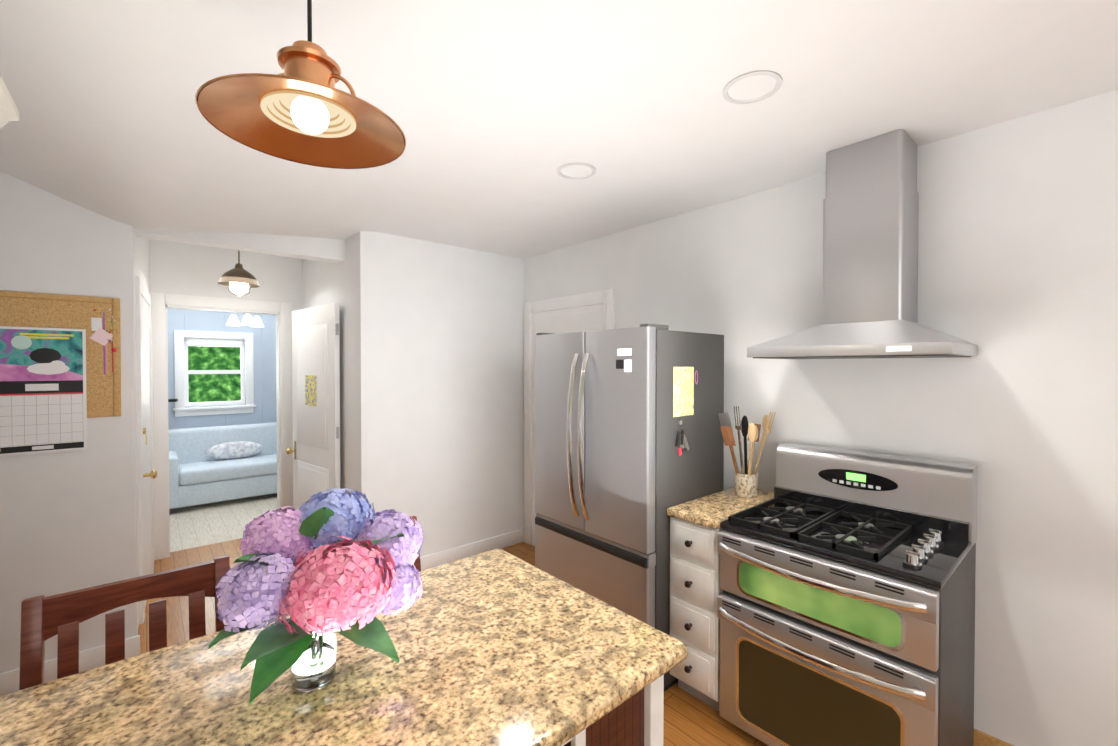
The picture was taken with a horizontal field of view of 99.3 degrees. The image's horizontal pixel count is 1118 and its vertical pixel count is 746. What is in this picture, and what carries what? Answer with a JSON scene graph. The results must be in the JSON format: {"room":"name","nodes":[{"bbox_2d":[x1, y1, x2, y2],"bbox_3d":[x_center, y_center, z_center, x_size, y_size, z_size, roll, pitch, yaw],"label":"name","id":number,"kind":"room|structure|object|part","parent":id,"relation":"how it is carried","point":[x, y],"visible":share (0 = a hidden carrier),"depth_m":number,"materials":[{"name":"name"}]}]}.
{"room":"kitchen","nodes":[
{"label":"kitchen","id":0,"kind":"room"},
{"bbox_2d":[134,233,150,627],"bbox_3d":[-3.069,0.166,3.420,0.140,2.800,1.452,-1,1,-37],"label":"wall","id":1,"kind":"structure","parent":0,"point":[142,258],"depth_m":3.11,"materials":[{"name":"paint"}]},
{"bbox_2d":[135,276,156,624],"bbox_3d":[-2.905,0.482,3.353,0.096,2.170,0.979,-1,1,-41],"label":"door","id":2,"kind":"structure","parent":1,"relation":"attached to","point":[147,474],"depth_m":3.22,"materials":[{"name":"wood"}]},
{"bbox_2d":[167,308,276,428],"bbox_3d":[-4.408,0.282,6.132,4.200,2.500,0.112,-1,1,-41],"label":"wall","id":3,"kind":"structure","parent":0,"point":[264,353],"depth_m":6.23,"materials":[{"name":"blue paint"}]},
{"bbox_2d":[173,330,255,416],"bbox_3d":[-4.402,0.002,6.091,0.860,1.060,0.145,-1,1,-41],"label":"window","id":4,"kind":"structure","parent":3,"relation":"in","point":[184,340],"depth_m":6.05,"materials":[{"name":"white wood"}]},
{"bbox_2d":[150,240,301,404],"bbox_3d":[-3.001,0.154,4.354,1.396,2.800,0.120,-1,1,-41],"label":"wall","id":5,"kind":"structure","parent":0,"point":[178,268],"depth_m":4.22,"materials":[{"name":"paint"}]},
{"bbox_2d":[150,292,292,559],"bbox_3d":[-3.025,0.442,4.325,1.041,2.225,0.147,-1,1,-41],"label":"trim","id":6,"kind":"structure","parent":5,"relation":"attached to","point":[161,303],"depth_m":4.09,"materials":[{"name":"white wood"}]},
{"bbox_2d":[134,228,343,263],"bbox_3d":[-2.165,-1.048,3.329,1.256,0.370,0.140,-1,1,-41],"label":"header beam","id":7,"kind":"structure","parent":0,"point":[319,249],"depth_m":3.33,"materials":[{"name":"paint"}]},
{"bbox_2d":[0,171,523,672],"bbox_3d":[-1.796,0.207,3.335,3.600,2.720,0.360,-1,1,-41],"label":"wall","id":8,"kind":"structure","parent":0,"point":[434,383],"depth_m":3.50,"materials":[{"name":"paint"}]},
{"bbox_2d":[0,290,120,455],"bbox_3d":[-2.553,0.000,2.420,0.474,0.801,0.024,-1,1,-41],"label":"corkboard","id":9,"kind":"object","parent":8,"relation":"attached to","point":[60,369],"visible":1,"depth_m":2.41,"materials":[{"name":"brown wood"}]},
{"bbox_2d":[0,529,523,695],"bbox_3d":[-1.753,1.506,3.378,3.500,0.120,0.375,-1,1,-41],"label":"baseboard","id":10,"kind":"structure","parent":8,"relation":"attached to","point":[91,658],"depth_m":2.62,"materials":[{"name":"white wood"}]},
{"bbox_2d":[302,259,345,494],"bbox_3d":[-2.087,0.155,4.273,0.120,2.800,1.440,-1,1,-41],"label":"wall","id":11,"kind":"structure","parent":0,"point":[323,283],"depth_m":3.88,"materials":[{"name":"paint"}]},
{"bbox_2d":[286,303,339,508],"bbox_3d":[-2.053,0.505,3.923,0.234,2.092,0.809,-1,1,-41],"label":"open door","id":12,"kind":"structure","parent":11,"relation":"in","point":[316,392],"depth_m":3.87,"materials":[{"name":"white wood"}]},
{"bbox_2d":[138,493,767,745],"bbox_3d":[-1.200,1.608,2.452,4.200,0.060,9.900,-1,1,-41],"label":"floor","id":13,"kind":"structure","parent":0,"point":[690,719],"depth_m":3.85,"materials":[{"name":"brown wood"}]},
{"bbox_2d":[0,75,18,450],"bbox_3d":[-0.895,0.407,0.152,0.575,2.400,3.050,-1,1,-41],"label":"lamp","id":14,"kind":"object","parent":13,"relation":"on","point":[9,111],"visible":1,"depth_m":1.39,"materials":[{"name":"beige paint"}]},
{"bbox_2d":[19,556,229,689],"bbox_3d":[-1.093,1.095,1.232,0.460,0.998,0.497,-1,1,-41],"label":"chair","id":15,"kind":"object","parent":13,"relation":"on","point":[61,615],"visible":0.54,"depth_m":1.34,"materials":[{"name":"brown wood"}]},
{"bbox_2d":[169,422,276,514],"bbox_3d":[-4.019,1.105,5.839,1.350,0.860,0.800,-1,1,-41],"label":"sofa","id":16,"kind":"object","parent":13,"relation":"on","point":[212,464],"visible":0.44,"depth_m":5.69,"materials":[{"name":"blue fabric"}]},
{"bbox_2d":[298,516,420,571],"bbox_3d":[-0.614,1.089,1.648,0.460,0.998,0.497,-1,1,-41],"label":"chair","id":17,"kind":"object","parent":13,"relation":"on","point":[417,564],"visible":0.04,"depth_m":1.92,"materials":[{"name":"brown wood"}]},
{"bbox_2d":[572,684,663,745],"bbox_3d":[-0.394,1.157,0.965,1.335,0.880,0.565,-1,1,-41],"label":"kitchen island","id":18,"kind":"object","parent":13,"relation":"on","point":[641,723],"depth_m":1.17,"materials":[{"name":"wood"}]},
{"bbox_2d":[0,548,687,745],"bbox_3d":[-0.465,0.696,1.060,1.360,0.040,0.850,-1,1,-41],"label":"island countertop","id":19,"kind":"structure","parent":18,"relation":"on","point":[495,648],"depth_m":1.03,"materials":[{"name":"beige stone"}]},
{"bbox_2d":[208,488,423,705],"bbox_3d":[-0.508,0.479,1.064,0.451,0.392,0.365,-1,1,-41],"label":"vase","id":20,"kind":"object","parent":19,"relation":"on","point":[342,582],"visible":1,"depth_m":0.99,"materials":[{"name":"clear glass"}]},
{"bbox_2d":[535,323,723,691],"bbox_3d":[0.365,0.667,2.757,0.761,1.815,0.883,-1,1,-41],"label":"fridge","id":21,"kind":"object","parent":13,"relation":"on","point":[629,446],"visible":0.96,"depth_m":2.45,"materials":[{"name":"silver metal"}]},
{"bbox_2d":[667,487,773,710],"bbox_3d":[0.870,1.118,2.453,0.735,0.920,0.272,-1,1,-41],"label":"base cabinet","id":22,"kind":"object","parent":13,"relation":"on","point":[695,589],"visible":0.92,"depth_m":2.23,"materials":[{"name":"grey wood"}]},
{"bbox_2d":[718,406,775,497],"bbox_3d":[0.995,0.414,2.538,0.247,0.485,0.260,-1,1,-41],"label":"utensil crock","id":23,"kind":"object","parent":22,"relation":"on","point":[746,482],"visible":1,"depth_m":2.50,"materials":[{"name":"ceramic"}]},
{"bbox_2d":[717,442,977,745],"bbox_3d":[1.195,0.981,2.029,0.767,1.205,0.792,-1,1,-41],"label":"range","id":24,"kind":"object","parent":13,"relation":"on","point":[846,606],"visible":1,"depth_m":1.87,"materials":[{"name":"silver metal"}]},
{"bbox_2d":[0,0,1117,258],"bbox_3d":[-0.308,-0.938,1.698,3.720,0.288,7.640,-1,1,-41],"label":"ceiling","id":25,"kind":"structure","parent":0,"point":[498,112],"depth_m":1.70,"materials":[{"name":"paint"}]},
{"bbox_2d":[218,250,259,295],"bbox_3d":[-2.524,-0.857,3.748,0.280,0.498,0.280,-1,1,-41],"label":"pendant light","id":26,"kind":"object","parent":25,"relation":"hanging from","point":[238,279],"visible":0.88,"depth_m":3.70,"materials":[{"name":"brown metal"}]},
{"bbox_2d":[195,0,405,168],"bbox_3d":[-0.549,-0.767,1.047,0.404,0.471,0.404,-1,1,-41],"label":"pendant lamp","id":27,"kind":"object","parent":25,"relation":"hanging from","point":[301,109],"visible":1,"depth_m":1.04,"materials":[{"name":"orange metal"}]},
{"bbox_3d":[-0.549,-0.570,1.050,0.076,0.076,0.076,-1,1,-41],"label":"pendant lamp bulb","id":28,"kind":"part","parent":27,"relation":"part of","materials":[{"name":"white glass"}]},
{"bbox_2d":[557,163,595,179],"bbox_3d":[0.089,-1.034,2.399,0.196,0.040,0.196,-1,1,-41],"label":"recessed light","id":29,"kind":"object","parent":25,"relation":"in","point":[593,172],"visible":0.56,"depth_m":2.39,"materials":[{"name":"white"}]},
{"bbox_2d":[723,71,781,103],"bbox_3d":[0.683,-1.025,1.683,0.196,0.040,0.196,-1,1,-41],"label":"recessed light","id":30,"kind":"object","parent":25,"relation":"in","point":[774,90],"visible":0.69,"depth_m":1.67,"materials":[{"name":"white"}]},
{"bbox_2d":[524,90,1117,745],"bbox_3d":[1.523,0.219,2.349,0.120,2.720,6.200,-1,1,-41],"label":"wall","id":31,"kind":"structure","parent":0,"point":[1018,252],"depth_m":1.95,"materials":[{"name":"paint"}]},
{"bbox_2d":[524,289,614,545],"bbox_3d":[0.047,0.464,3.944,0.022,2.190,1.100,-1,1,-41],"label":"door frame","id":32,"kind":"structure","parent":31,"relation":"attached to","point":[591,311],"depth_m":4.18,"materials":[{"name":"white wood"}]},
{"bbox_2d":[747,129,977,358],"bbox_3d":[1.318,-0.542,2.108,0.489,0.948,0.760,-1,1,-41],"label":"range hood","id":33,"kind":"object","parent":31,"relation":"attached to","point":[870,250],"visible":1,"depth_m":2.05,"materials":[{"name":"silver metal"}]},
{"bbox_2d":[973,728,1013,745],"bbox_3d":[1.963,1.545,1.754,0.016,0.085,4.700,-1,1,-41],"label":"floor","id":34,"kind":"structure","parent":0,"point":[981,738],"depth_m":1.97,"materials":[{"name":"brown wood"}]},
{"bbox_3d":[-3.704,-0.933,5.305,4.200,0.050,2.260,-1,1,-41],"label":"ceiling","id":35,"kind":"structure","parent":0,"visible":0},
{"bbox_2d":[226,313,263,326],"bbox_3d":[-3.483,-0.718,5.300,0.361,0.379,0.334,-1,1,-41],"label":"light","id":36,"kind":"object","parent":35,"relation":"hanging from","point":[248,320],"visible":0.81,"depth_m":5.27,"materials":[{"name":"white glass"}]},
{"label":"outside","id":37,"kind":"structure","parent":0,"visible":0},
{"bbox_2d":[188,346,240,401],"bbox_3d":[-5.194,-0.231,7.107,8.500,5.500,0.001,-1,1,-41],"label":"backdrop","id":38,"kind":"structure","parent":37,"point":[212,387],"depth_m":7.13,"materials":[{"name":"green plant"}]}
]}

